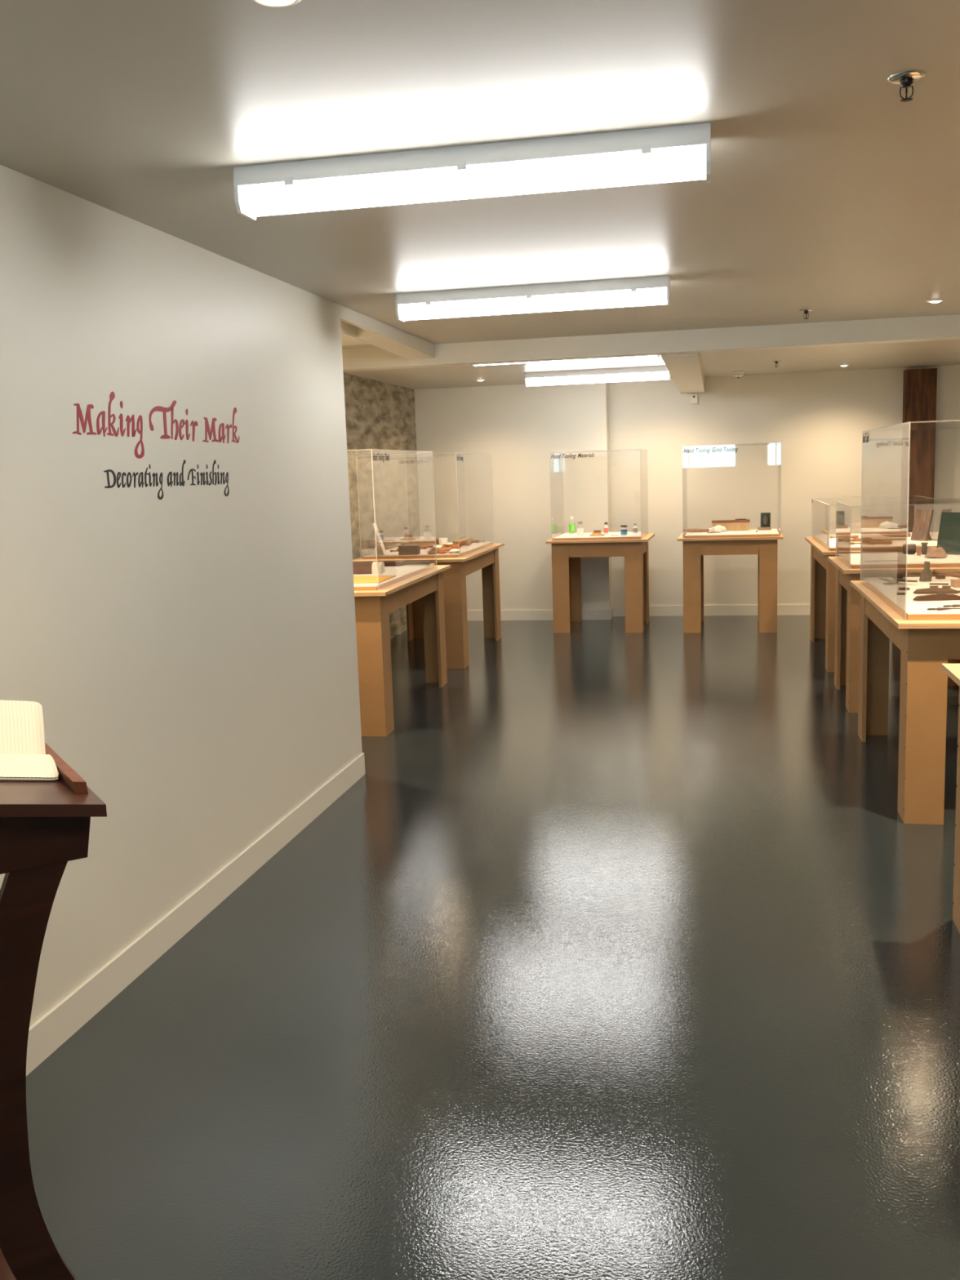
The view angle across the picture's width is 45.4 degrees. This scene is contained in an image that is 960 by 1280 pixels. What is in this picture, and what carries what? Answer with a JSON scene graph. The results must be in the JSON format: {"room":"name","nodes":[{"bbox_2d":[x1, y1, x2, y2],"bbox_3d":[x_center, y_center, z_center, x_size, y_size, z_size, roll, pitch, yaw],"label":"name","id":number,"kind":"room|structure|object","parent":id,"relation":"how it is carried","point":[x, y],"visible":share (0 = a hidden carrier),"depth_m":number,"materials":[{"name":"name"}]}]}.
{"room":"museum","nodes":[
{"label":"museum","id":0,"kind":"room"},
{"bbox_2d":[0,164,362,1026],"bbox_3d":[-1.670,0.251,1.184,0.140,2.367,9.550,0,9,12],"label":"wall","id":1,"kind":"structure","parent":0,"point":[190,653],"depth_m":3.81,"materials":[{"name":"paint"}]},
{"bbox_2d":[72,391,239,458],"bbox_3d":[-1.049,-0.712,3.852,0.002,0.203,1.188,0,9,12],"label":"lettering","id":2,"kind":"object","parent":1,"relation":"attached to","point":[79,414],"depth_m":3.67,"materials":[{"name":"paint"}]},
{"bbox_2d":[103,459,229,499],"bbox_3d":[-1.040,-0.543,3.889,0.001,0.136,0.908,0,9,12],"label":"lettering","id":3,"kind":"object","parent":1,"relation":"attached to","point":[181,483],"depth_m":3.85,"materials":[{"name":"paint"}]},
{"bbox_2d":[26,752,365,1075],"bbox_3d":[-1.625,1.364,1.355,0.151,0.112,9.561,0,9,12],"label":"baseboard","id":4,"kind":"structure","parent":1,"relation":"attached to","point":[50,1032],"depth_m":3.82,"materials":[{"name":"beige paint"}]},
{"bbox_2d":[339,305,435,359],"bbox_3d":[-1.075,-1.744,6.689,1.194,0.089,1.950,0,9,12],"label":"beam","id":5,"kind":"structure","parent":1,"relation":"attached to","point":[357,328],"depth_m":6.52,"materials":[{"name":"paint"}]},
{"bbox_2d":[343,373,420,639],"bbox_3d":[-1.310,-0.908,8.857,0.150,2.367,6.100,0,9,12],"label":"wall","id":6,"kind":"structure","parent":0,"point":[379,415],"depth_m":10.53,"materials":[{"name":"beige stone"}]},
{"bbox_2d":[0,0,959,389],"bbox_3d":[1.019,-1.458,3.590,6.950,0.120,16.100,0,9,12],"label":"ceiling","id":7,"kind":"structure","parent":0,"point":[835,196],"depth_m":2.83,"materials":[{"name":"paint"}]},
{"bbox_2d":[250,0,301,7],"bbox_3d":[-0.351,-1.101,1.966,0.098,0.015,0.098,0,9,12],"label":"recessed light","id":8,"kind":"object","parent":7,"relation":"in","point":[270,3],"visible":1,"depth_m":1.98,"materials":[{"name":"white plastic"}]},
{"bbox_2d":[233,123,711,220],"bbox_3d":[-0.033,-1.214,2.992,1.246,0.116,0.135,0,9,12],"label":"fluorescent light","id":9,"kind":"object","parent":7,"relation":"attached to","point":[676,153],"visible":1,"depth_m":2.93,"materials":[{"name":"white plastic"}]},
{"bbox_2d":[395,275,670,322],"bbox_3d":[0.236,-1.562,5.259,1.256,0.116,0.135,0,9,12],"label":"fluorescent light","id":10,"kind":"object","parent":7,"relation":"attached to","point":[646,291],"visible":1,"depth_m":5.20,"materials":[{"name":"white plastic"}]},
{"bbox_2d":[400,287,667,320],"bbox_3d":[0.242,-1.537,5.263,1.222,0.065,0.124,0,9,12],"label":"diffuser","id":11,"kind":"object","parent":10,"relation":"attached to","point":[575,298],"depth_m":5.21,"materials":[{"name":"white plastic"}]},
{"bbox_2d":[471,355,659,366],"bbox_3d":[0.572,-1.948,7.767,1.265,0.116,0.135,0,9,12],"label":"fluorescent light","id":12,"kind":"object","parent":7,"relation":"attached to","point":[657,356],"visible":0.18,"depth_m":7.75,"materials":[{"name":"white plastic"}]},
{"bbox_2d":[524,365,671,386],"bbox_3d":[1.015,-2.287,9.937,1.255,0.116,0.135,0,9,12],"label":"fluorescent light","id":13,"kind":"object","parent":7,"relation":"attached to","point":[652,372],"visible":0.92,"depth_m":9.88,"materials":[{"name":"white plastic"}]},
{"bbox_2d":[527,371,668,386],"bbox_3d":[1.021,-2.263,9.941,1.221,0.065,0.124,0,9,12],"label":"diffuser","id":14,"kind":"object","parent":13,"relation":"attached to","point":[571,377],"depth_m":9.90,"materials":[{"name":"plastic"}]},
{"bbox_2d":[342,314,959,372],"bbox_3d":[1.783,-1.891,7.166,6.600,0.132,0.160,0,9,12],"label":"beam","id":15,"kind":"structure","parent":7,"relation":"attached to","point":[939,327],"depth_m":7.21,"materials":[{"name":"paint"}]},
{"bbox_2d":[661,352,704,393],"bbox_3d":[1.690,-2.205,9.337,0.232,0.145,4.100,0,9,12],"label":"beam","id":16,"kind":"structure","parent":7,"relation":"attached to","point":[686,371],"depth_m":8.66,"materials":[{"name":"paint"}]},
{"bbox_2d":[731,370,745,377],"bbox_3d":[2.409,-2.472,10.685,0.124,0.062,0.124,0,9,12],"label":"smoke detector","id":17,"kind":"object","parent":7,"relation":"attached to","point":[738,374],"visible":1,"depth_m":10.65,"materials":[{"name":"white plastic"}]},
{"bbox_2d":[772,360,781,367],"bbox_3d":[2.511,-2.336,9.704,0.080,0.050,0.080,0,9,12],"label":"sprinkler head","id":18,"kind":"object","parent":7,"relation":"attached to","point":[775,362],"visible":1,"depth_m":9.70},
{"bbox_2d":[799,309,813,319],"bbox_3d":[1.826,-1.821,6.414,0.080,0.050,0.080,0,9,12],"label":"sprinkler head","id":19,"kind":"object","parent":7,"relation":"attached to","point":[806,311],"visible":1,"depth_m":6.41},
{"bbox_2d":[887,70,926,102],"bbox_3d":[0.934,-1.208,2.511,0.080,0.050,0.080,0,9,12],"label":"sprinkler head","id":20,"kind":"object","parent":7,"relation":"attached to","point":[906,77],"visible":1,"depth_m":2.50},
{"bbox_2d":[925,298,945,302],"bbox_3d":[2.459,-1.827,6.190,0.098,0.015,0.098,0,9,12],"label":"recessed light","id":21,"kind":"object","parent":7,"relation":"in","point":[935,300],"visible":1,"depth_m":6.17,"materials":[{"name":"white plastic"}]},
{"bbox_2d":[26,614,959,1279],"bbox_3d":[1.103,1.000,3.958,6.950,0.120,16.100,0,9,12],"label":"floor","id":22,"kind":"structure","parent":0,"point":[620,955],"depth_m":3.27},
{"bbox_2d":[0,742,106,1279],"bbox_3d":[-0.977,0.730,2.136,0.500,1.093,0.520,-7,10,-30],"label":"lectern","id":23,"kind":"object","parent":22,"relation":"on","point":[45,826],"visible":0.96,"depth_m":1.97,"materials":[{"name":"brown wood"}]},
{"bbox_2d":[0,1248,16,1279],"bbox_3d":[-0.958,1.210,2.194,0.110,0.025,0.375,-7,10,-30],"label":"shelf","id":24,"kind":"object","parent":23,"relation":"attached to","point":[6,1273],"depth_m":2.18,"materials":[{"name":"brown wood"}]},
{"bbox_2d":[0,699,60,782],"bbox_3d":[-0.927,0.183,2.163,0.229,0.146,0.277,-7,10,-30],"label":"notebook","id":25,"kind":"object","parent":23,"relation":"on","point":[23,756],"visible":1,"depth_m":2.21,"materials":[{"name":"white paper"}]},
{"bbox_2d":[354,564,450,736],"bbox_3d":[-0.824,0.019,7.635,0.933,0.864,1.800,0,9,11],"label":"display table","id":26,"kind":"object","parent":22,"relation":"on","point":[373,608],"visible":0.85,"depth_m":6.81,"materials":[{"name":"brown wood"}]},
{"bbox_2d":[353,563,435,590],"bbox_3d":[-0.844,-0.419,7.557,0.768,0.025,1.533,0,9,11],"label":"display board","id":27,"kind":"object","parent":26,"relation":"on","point":[402,572],"visible":0.36,"depth_m":7.50,"materials":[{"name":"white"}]},
{"bbox_2d":[352,560,385,573],"bbox_3d":[-0.863,-0.481,7.622,0.445,0.080,0.110,-1,9,9],"label":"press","id":28,"kind":"object","parent":27,"relation":"on","point":[368,566],"visible":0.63,"depth_m":7.56,"materials":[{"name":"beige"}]},
{"bbox_2d":[353,575,395,583],"bbox_3d":[-0.848,-0.376,7.161,0.560,0.006,0.420,0,9,11],"label":"card","id":29,"kind":"object","parent":27,"relation":"on","point":[368,579],"visible":0.43,"depth_m":7.13,"materials":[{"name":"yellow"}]},
{"bbox_2d":[346,448,436,591],"bbox_3d":[-0.856,-0.812,7.498,0.796,0.820,1.560,0,9,11],"label":"display case","id":30,"kind":"object","parent":27,"relation":"on","point":[362,451],"visible":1,"depth_m":7.19,"materials":[{"name":"glass"}]},
{"bbox_2d":[379,560,430,566],"bbox_3d":[-0.538,-0.543,8.121,0.380,0.032,0.080,0,9,15],"label":"tool","id":31,"kind":"object","parent":27,"relation":"on","point":[387,563],"visible":0.86,"depth_m":8.10,"materials":[{"name":"brown wood"}]},
{"bbox_2d":[352,542,504,669],"bbox_3d":[-0.393,-0.324,9.816,0.940,0.868,1.754,0,9,11],"label":"display table","id":32,"kind":"object","parent":22,"relation":"on","point":[486,558],"visible":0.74,"depth_m":9.08,"materials":[{"name":"brown wood"}]},
{"bbox_2d":[363,541,493,559],"bbox_3d":[-0.407,-0.767,9.765,0.775,0.025,1.483,0,9,11],"label":"display board","id":33,"kind":"object","parent":32,"relation":"on","point":[464,549],"visible":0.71,"depth_m":9.17,"materials":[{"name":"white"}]},
{"bbox_2d":[372,522,386,555],"bbox_3d":[-0.818,-0.815,9.225,0.104,0.256,0.200,-2,8,1],"label":"card stand","id":34,"kind":"object","parent":33,"relation":"on","point":[380,548],"visible":0.97,"depth_m":9.19,"materials":[{"name":"beige"}]},
{"bbox_2d":[398,544,420,555],"bbox_3d":[-0.563,-0.719,9.135,0.155,0.075,0.100,-1,9,9],"label":"block","id":35,"kind":"object","parent":33,"relation":"on","point":[403,549],"visible":1,"depth_m":9.09,"materials":[{"name":"wood"}]},
{"bbox_2d":[400,542,432,545],"bbox_3d":[-0.551,-0.826,9.984,0.260,0.035,0.080,0,9,15],"label":"board","id":36,"kind":"object","parent":33,"relation":"on","point":[420,544],"visible":0.43,"depth_m":9.95,"materials":[{"name":"brown wood"}]},
{"bbox_2d":[408,538,439,544],"bbox_3d":[-0.480,-0.881,10.281,0.300,0.050,0.100,-1,9,9],"label":"board","id":37,"kind":"object","parent":33,"relation":"on","point":[411,540],"visible":0.43,"depth_m":10.23,"materials":[{"name":"brown wood"}]},
{"bbox_2d":[355,452,494,559],"bbox_3d":[-0.420,-1.159,9.706,0.803,0.816,1.510,0,9,11],"label":"display case","id":38,"kind":"object","parent":33,"relation":"on","point":[455,454],"visible":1,"depth_m":9.26,"materials":[{"name":"glass"}]},
{"bbox_2d":[420,544,433,547],"bbox_3d":[-0.501,-0.805,9.848,0.200,0.028,0.027,-1,9,3],"label":"tool","id":39,"kind":"object","parent":33,"relation":"on","point":[427,545],"visible":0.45,"depth_m":9.84,"materials":[{"name":"brown wood"}]},
{"bbox_2d":[430,548,448,551],"bbox_3d":[-0.324,-0.721,9.241,0.160,0.030,0.029,2,9,26],"label":"tool","id":40,"kind":"object","parent":33,"relation":"on","point":[440,549],"visible":0.65,"depth_m":9.22,"materials":[{"name":"brown wood"}]},
{"bbox_2d":[431,547,450,551],"bbox_3d":[-0.319,-0.740,9.365,0.172,0.030,0.029,3,10,29],"label":"tool","id":41,"kind":"object","parent":33,"relation":"on","point":[440,548],"visible":0.58,"depth_m":9.35,"materials":[{"name":"brown wood"}]},
{"bbox_2d":[431,546,451,550],"bbox_3d":[-0.314,-0.759,9.490,0.184,0.030,0.029,4,10,33],"label":"tool","id":42,"kind":"object","parent":33,"relation":"on","point":[432,547],"visible":0.5,"depth_m":9.47,"materials":[{"name":"brown wood"}]},
{"bbox_2d":[438,537,448,545],"bbox_3d":[-0.326,-0.870,10.137,0.085,0.062,0.084,0,9,12],"label":"cup","id":43,"kind":"object","parent":33,"relation":"on","point":[442,540],"visible":0.84,"depth_m":10.11,"materials":[{"name":"ceramic"}]},
{"bbox_2d":[427,551,460,554],"bbox_3d":[-0.285,-0.693,9.050,0.260,0.028,0.027,-1,9,8],"label":"tool","id":44,"kind":"object","parent":33,"relation":"on","point":[428,552],"visible":1,"depth_m":9.04,"materials":[{"name":"brown wood"}]},
{"bbox_2d":[443,545,458,549],"bbox_3d":[-0.234,-0.777,9.593,0.160,0.030,0.029,4,11,36],"label":"tool","id":45,"kind":"object","parent":33,"relation":"on","point":[451,546],"visible":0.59,"depth_m":9.57,"materials":[{"name":"brown wood"}]},
{"bbox_2d":[442,543,462,546],"bbox_3d":[-0.234,-0.812,9.826,0.184,0.030,0.029,3,10,29],"label":"tool","id":46,"kind":"object","parent":33,"relation":"on","point":[452,544],"visible":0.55,"depth_m":9.81,"materials":[{"name":"brown wood"}]},
{"bbox_2d":[453,542,470,546],"bbox_3d":[-0.155,-0.830,9.929,0.160,0.030,0.029,4,10,33],"label":"tool","id":47,"kind":"object","parent":33,"relation":"on","point":[463,544],"visible":0.71,"depth_m":9.90,"materials":[{"name":"brown wood"}]},
{"bbox_2d":[453,539,486,542],"bbox_3d":[-0.091,-0.893,10.384,0.300,0.018,0.060,0,9,12],"label":"board","id":48,"kind":"object","parent":33,"relation":"on","point":[481,540],"visible":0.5,"depth_m":10.37,"materials":[{"name":"brown wood"}]},
{"bbox_2d":[463,539,479,542],"bbox_3d":[-0.075,-0.883,10.266,0.160,0.030,0.029,3,10,29],"label":"tool","id":49,"kind":"object","parent":33,"relation":"on","point":[472,540],"visible":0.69,"depth_m":10.24,"materials":[{"name":"brown wood"}]},
{"bbox_2d":[545,533,654,632],"bbox_3d":[1.179,-0.555,11.021,0.940,0.864,0.899,0,9,13],"label":"display table","id":50,"kind":"object","parent":22,"relation":"on","point":[566,555],"visible":0.85,"depth_m":10.65,"materials":[{"name":"brown wood"}]},
{"bbox_2d":[552,531,640,540],"bbox_3d":[1.159,-0.995,10.956,0.808,0.025,0.768,0,9,13],"label":"display board","id":51,"kind":"object","parent":50,"relation":"on","point":[586,535],"visible":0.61,"depth_m":10.66,"materials":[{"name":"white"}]},
{"bbox_2d":[568,516,574,533],"bbox_3d":[0.902,-1.132,11.289,0.061,0.165,0.061,0,9,12],"label":"bottle","id":52,"kind":"object","parent":51,"relation":"on","point":[571,526],"visible":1,"depth_m":11.27,"materials":[{"name":"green glass"}]},
{"bbox_2d":[577,521,583,533],"bbox_3d":[0.954,-1.060,10.897,0.069,0.135,0.069,0,9,12],"label":"bottle","id":53,"kind":"object","parent":51,"relation":"on","point":[580,531],"visible":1,"depth_m":10.87,"materials":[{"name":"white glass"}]},
{"bbox_2d":[590,533,604,536],"bbox_3d":[1.103,-0.987,10.774,0.135,0.016,0.070,-1,9,8],"label":"wood block","id":54,"kind":"object","parent":51,"relation":"on","point":[591,535],"visible":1,"depth_m":10.74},
{"bbox_3d":[1.099,-1.003,10.783,0.085,0.014,0.050,1,9,17],"label":"wood block","id":55,"kind":"object","parent":54,"relation":"on","visible":0},
{"bbox_2d":[593,529,600,533],"bbox_3d":[1.104,-1.021,10.779,0.065,0.022,0.035,-1,9,9],"label":"wood block","id":56,"kind":"object","parent":55,"relation":"on","point":[595,531],"visible":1,"depth_m":10.76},
{"bbox_2d":[549,448,648,541],"bbox_3d":[1.145,-1.386,10.897,0.835,0.816,0.796,0,9,13],"label":"display case","id":57,"kind":"object","parent":51,"relation":"on","point":[643,452],"visible":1,"depth_m":10.70,"materials":[{"name":"glass"}]},
{"bbox_2d":[604,522,608,534],"bbox_3d":[1.205,-1.066,10.947,0.041,0.115,0.041,0,9,12],"label":"bottle","id":58,"kind":"object","parent":51,"relation":"on","point":[606,526],"visible":0.97,"depth_m":10.93,"materials":[{"name":"red glass"}]},
{"bbox_2d":[620,524,626,536],"bbox_3d":[1.337,-1.018,10.649,0.060,0.098,0.060,0,9,12],"label":"jar","id":59,"kind":"object","parent":51,"relation":"on","point":[623,531],"visible":1,"depth_m":10.62,"materials":[{"name":"blue glass"}]},
{"bbox_2d":[632,523,637,533],"bbox_3d":[1.485,-1.068,10.972,0.045,0.092,0.045,0,9,12],"label":"bottle","id":60,"kind":"object","parent":51,"relation":"on","point":[634,528],"visible":1,"depth_m":10.96,"materials":[{"name":"clear glass"}]},
{"bbox_2d":[677,533,782,632],"bbox_3d":[2.347,-0.554,10.747,0.926,0.864,0.904,0,9,13],"label":"display table","id":61,"kind":"object","parent":22,"relation":"on","point":[694,549],"visible":0.81,"depth_m":10.33,"materials":[{"name":"brown wood"}]},
{"bbox_2d":[684,528,779,537],"bbox_3d":[2.345,-0.993,10.675,0.833,0.025,0.768,0,9,13],"label":"display board","id":62,"kind":"object","parent":61,"relation":"on","point":[752,532],"visible":0.86,"depth_m":10.38,"materials":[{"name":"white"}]},
{"bbox_2d":[685,528,708,532],"bbox_3d":[2.048,-1.034,10.807,0.210,0.036,0.035,1,9,18],"label":"roll","id":63,"kind":"object","parent":62,"relation":"on","point":[691,530],"visible":1,"depth_m":10.79,"materials":[{"name":"leather"}]},
{"bbox_2d":[708,524,727,532],"bbox_3d":[2.225,-1.044,10.734,0.180,0.064,0.123,0,9,12],"label":"cloth","id":64,"kind":"object","parent":62,"relation":"on","point":[719,528],"visible":0.98,"depth_m":10.70,"materials":[{"name":"white"}]},
{"bbox_2d":[711,519,750,530],"bbox_3d":[2.382,-1.089,10.887,0.352,0.098,0.130,0,9,13],"label":"wooden box","id":65,"kind":"object","parent":62,"relation":"on","point":[730,525],"visible":0.93,"depth_m":10.82,"materials":[{"name":"brown wood"}]},
{"bbox_2d":[682,442,781,538],"bbox_3d":[2.331,-1.389,10.616,0.860,0.826,0.796,0,9,13],"label":"display case","id":66,"kind":"object","parent":62,"relation":"on","point":[685,450],"visible":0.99,"depth_m":10.44,"materials":[{"name":"glass"}]},
{"bbox_2d":[757,512,771,530],"bbox_3d":[2.680,-1.118,10.801,0.120,0.161,0.060,1,9,18],"label":"framed plaque","id":67,"kind":"object","parent":62,"relation":"on","point":[765,517],"visible":1,"depth_m":10.79,"materials":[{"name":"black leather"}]},
{"bbox_2d":[804,536,936,671],"bbox_3d":[3.089,-0.324,8.991,0.926,0.878,1.714,0,9,12],"label":"display table","id":68,"kind":"object","parent":22,"relation":"on","point":[822,622],"visible":0.36,"depth_m":9.26,"materials":[{"name":"brown wood"}]},
{"bbox_2d":[829,532,937,551],"bbox_3d":[3.071,-0.770,8.920,0.803,0.025,1.523,0,9,12],"label":"display board","id":69,"kind":"object","parent":68,"relation":"on","point":[932,543],"visible":0.18,"depth_m":8.47,"materials":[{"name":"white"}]},
{"bbox_2d":[829,534,858,538],"bbox_3d":[2.890,-0.818,9.095,0.220,0.028,0.027,0,9,15],"label":"tool","id":70,"kind":"object","parent":69,"relation":"on","point":[855,535],"visible":0.42,"depth_m":9.07,"materials":[{"name":"brown wood"}]},
{"bbox_2d":[850,537,860,540],"bbox_3d":[2.866,-0.766,8.752,0.260,0.028,0.027,-3,9,-5],"label":"tool","id":71,"kind":"object","parent":69,"relation":"on","point":[855,539],"visible":0.27,"depth_m":8.74,"materials":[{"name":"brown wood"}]},
{"bbox_2d":[850,540,892,544],"bbox_3d":[2.854,-0.709,8.372,0.300,0.028,0.027,-1,9,5],"label":"tool","id":72,"kind":"object","parent":69,"relation":"on","point":[889,542],"visible":0.44,"depth_m":8.36,"materials":[{"name":"brown wood"}]},
{"bbox_2d":[811,495,951,551],"bbox_3d":[3.066,-0.921,8.897,0.831,0.332,1.550,0,9,12],"label":"display case","id":73,"kind":"object","parent":69,"relation":"on","point":[820,506],"visible":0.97,"depth_m":8.99,"materials":[{"name":"glass"}]},
{"bbox_2d":[887,537,905,540],"bbox_3d":[3.162,-0.771,8.782,0.160,0.012,0.100,-1,9,6],"label":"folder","id":74,"kind":"object","parent":69,"relation":"on","point":[888,539],"visible":0.64,"depth_m":8.73,"materials":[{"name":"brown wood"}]},
{"bbox_2d":[887,532,911,537],"bbox_3d":[3.295,-0.840,9.126,0.240,0.036,0.100,0,9,12],"label":"leather strop","id":75,"kind":"object","parent":69,"relation":"on","point":[889,534],"visible":0.7,"depth_m":9.07,"materials":[{"name":"leather"}]},
{"bbox_2d":[911,509,933,541],"bbox_3d":[3.340,-0.866,8.625,0.108,0.232,0.150,-6,9,-26],"label":"panel","id":76,"kind":"object","parent":69,"relation":"on","point":[923,517],"visible":1,"depth_m":8.61,"materials":[{"name":"brown wood"}]},
{"bbox_2d":[827,556,959,712],"bbox_3d":[2.740,-0.060,7.302,0.926,0.878,1.004,0,9,12],"label":"display table","id":77,"kind":"object","parent":22,"relation":"on","point":[846,639],"visible":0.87,"depth_m":7.01,"materials":[{"name":"brown wood"}]},
{"bbox_2d":[850,552,959,568],"bbox_3d":[2.722,-0.506,7.236,0.807,0.025,0.823,0,9,12],"label":"display board","id":78,"kind":"object","parent":77,"relation":"on","point":[914,561],"visible":0.67,"depth_m":7.00,"materials":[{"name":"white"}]},
{"bbox_2d":[835,497,959,568],"bbox_3d":[2.716,-0.680,7.210,0.834,0.377,0.850,0,9,12],"label":"display case","id":79,"kind":"object","parent":78,"relation":"on","point":[843,508],"visible":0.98,"depth_m":7.19,"materials":[{"name":"glass"}]},
{"bbox_2d":[887,543,916,554],"bbox_3d":[2.682,-0.597,7.532,0.345,0.068,0.067,0,9,16],"label":"mallet","id":80,"kind":"object","parent":78,"relation":"on","point":[912,548],"visible":0.74,"depth_m":7.48,"materials":[{"name":"brown wood"}]},
{"bbox_2d":[916,544,921,555],"bbox_3d":[2.828,-0.580,7.383,0.027,0.070,0.027,0,9,12],"label":"bottle","id":81,"kind":"object","parent":78,"relation":"on","point":[918,548],"visible":1,"depth_m":7.37,"materials":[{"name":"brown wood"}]},
{"bbox_2d":[920,542,928,554],"bbox_3d":[2.882,-0.594,7.432,0.042,0.078,0.042,0,9,12],"label":"jar","id":82,"kind":"object","parent":78,"relation":"on","point":[924,544],"visible":0.98,"depth_m":7.42,"materials":[{"name":"black"}]},
{"bbox_2d":[924,546,947,557],"bbox_3d":[2.853,-0.549,7.173,0.128,0.067,0.105,4,10,33],"label":"scrap","id":83,"kind":"object","parent":78,"relation":"on","point":[933,552],"visible":1,"depth_m":7.15,"materials":[{"name":"leather"}]},
{"bbox_2d":[936,511,959,554],"bbox_3d":[3.056,-0.688,7.394,0.092,0.269,0.190,-9,11,-38],"label":"book","id":84,"kind":"object","parent":78,"relation":"on","point":[948,536],"visible":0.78,"depth_m":7.40,"materials":[{"name":"green fabric"}]},
{"bbox_2d":[850,580,959,824],"bbox_3d":[2.359,0.227,5.515,0.929,0.864,1.742,0,9,12],"label":"display table","id":85,"kind":"object","parent":22,"relation":"on","point":[924,645],"visible":0.96,"depth_m":4.83,"materials":[{"name":"brown wood"}]},
{"bbox_2d":[887,576,959,620],"bbox_3d":[2.344,-0.214,5.450,0.819,0.027,1.523,0,9,12],"label":"display board","id":86,"kind":"object","parent":85,"relation":"on","point":[915,610],"visible":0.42,"depth_m":5.14,"materials":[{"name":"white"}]},
{"bbox_2d":[892,574,902,578],"bbox_3d":[2.243,-0.340,6.157,0.050,0.020,0.030,0,9,12],"label":"peg","id":87,"kind":"object","parent":86,"relation":"on","point":[894,576],"visible":1,"depth_m":6.14,"materials":[{"name":"brown wood"}]},
{"bbox_2d":[896,592,905,595],"bbox_3d":[1.998,-0.220,5.441,0.035,0.010,0.012,-1,9,6],"label":"peg","id":88,"kind":"object","parent":86,"relation":"on","point":[898,593],"visible":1,"depth_m":5.43,"materials":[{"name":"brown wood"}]},
{"bbox_2d":[887,578,917,584],"bbox_3d":[2.160,-0.317,6.015,0.170,0.021,0.375,-1,9,6],"label":"pruning shears","id":89,"kind":"object","parent":86,"relation":"on","point":[895,580],"visible":0.74,"depth_m":5.88,"materials":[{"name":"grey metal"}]},
{"bbox_2d":[898,587,909,590],"bbox_3d":[2.082,-0.251,5.626,0.050,0.012,0.014,1,9,17],"label":"peg","id":90,"kind":"object","parent":86,"relation":"on","point":[900,588],"visible":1,"depth_m":5.62,"materials":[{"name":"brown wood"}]},
{"bbox_2d":[860,419,959,620],"bbox_3d":[2.330,-0.604,5.392,0.847,0.817,1.550,0,9,12],"label":"display case","id":91,"kind":"object","parent":86,"relation":"on","point":[875,442],"visible":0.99,"depth_m":5.62,"materials":[{"name":"glass"}]},
{"bbox_2d":[912,591,959,600],"bbox_3d":[2.079,-0.198,5.190,0.225,0.036,0.028,-1,9,6],"label":"tool","id":92,"kind":"object","parent":86,"relation":"on","point":[940,596],"visible":1,"depth_m":5.18,"materials":[{"name":"brown wood"}]},
{"bbox_2d":[912,585,959,593],"bbox_3d":[2.167,-0.239,5.445,0.205,0.036,0.028,0,9,15],"label":"tool","id":93,"kind":"object","parent":86,"relation":"on","point":[933,588],"visible":1,"depth_m":5.43,"materials":[{"name":"brown wood"}]},
{"bbox_2d":[929,582,948,585],"bbox_3d":[2.322,-0.283,5.798,0.090,0.008,0.008,2,9,23],"label":"peg","id":94,"kind":"object","parent":86,"relation":"on","point":[935,584],"visible":1,"depth_m":5.79,"materials":[{"name":"brown wood"}]},
{"bbox_2d":[919,560,959,581],"bbox_3d":[2.437,-0.358,5.969,0.275,0.102,0.056,1,9,18],"label":"hammer","id":95,"kind":"object","parent":86,"relation":"on","point":[926,575],"visible":1,"depth_m":5.97,"materials":[{"name":"wood"}]},
{"bbox_2d":[935,574,945,578],"bbox_3d":[2.441,-0.335,6.076,0.040,0.020,0.030,-3,9,-5],"label":"peg","id":96,"kind":"object","parent":86,"relation":"on","point":[937,576],"visible":0.86,"depth_m":6.06,"materials":[{"name":"brown wood"}]},
{"bbox_2d":[927,607,959,610],"bbox_3d":[2.000,-0.133,4.847,0.215,0.012,0.016,-1,9,4],"label":"spatula","id":97,"kind":"object","parent":86,"relation":"on","point":[938,608],"visible":1,"depth_m":4.84,"materials":[{"name":"brown wood"}]},
{"bbox_2d":[942,604,959,607],"bbox_3d":[2.098,-0.149,4.935,0.215,0.012,0.016,-2,8,-2],"label":"spatula","id":98,"kind":"object","parent":86,"relation":"on","point":[944,606],"visible":1,"depth_m":4.93,"materials":[{"name":"brown wood"}]},
{"bbox_2d":[950,578,959,587],"bbox_3d":[2.400,-0.281,5.679,0.110,0.035,0.070,-1,9,6],"label":"block","id":99,"kind":"object","parent":86,"relation":"on","point":[955,583],"visible":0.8,"depth_m":5.65,"materials":[{"name":"wood"}]},
{"bbox_2d":[941,663,959,933],"bbox_3d":[1.815,0.635,2.909,0.922,0.864,1.739,0,9,12],"label":"display table","id":100,"kind":"object","parent":22,"relation":"on","point":[952,670],"visible":1,"depth_m":3.76,"materials":[{"name":"brown wood"}]},
{"bbox_2d":[413,364,959,610],"bbox_3d":[2.619,-1.410,11.325,6.850,2.367,0.400,0,9,12],"label":"wall","id":101,"kind":"structure","parent":0,"point":[819,420],"depth_m":11.44,"materials":[{"name":"paint"}]},
{"bbox_2d":[466,604,810,620],"bbox_3d":[2.667,-0.281,11.413,6.600,0.105,0.272,0,9,12],"label":"baseboard","id":102,"kind":"structure","parent":101,"relation":"attached to","point":[797,609],"depth_m":11.63,"materials":[{"name":"beige paint"}]},
{"bbox_2d":[690,394,697,404],"bbox_3d":[2.112,-2.379,11.314,0.066,0.090,0.051,0,9,12],"label":"sensor","id":103,"kind":"object","parent":101,"relation":"attached to","point":[693,397],"visible":1,"depth_m":11.29,"materials":[{"name":"white plastic"}]},
{"bbox_2d":[900,368,937,539],"bbox_3d":[4.196,-1.400,10.996,0.280,2.338,0.130,0,9,12],"label":"column","id":104,"kind":"structure","parent":101,"relation":"attached to","point":[919,385],"depth_m":10.87,"materials":[{"name":"wood"}]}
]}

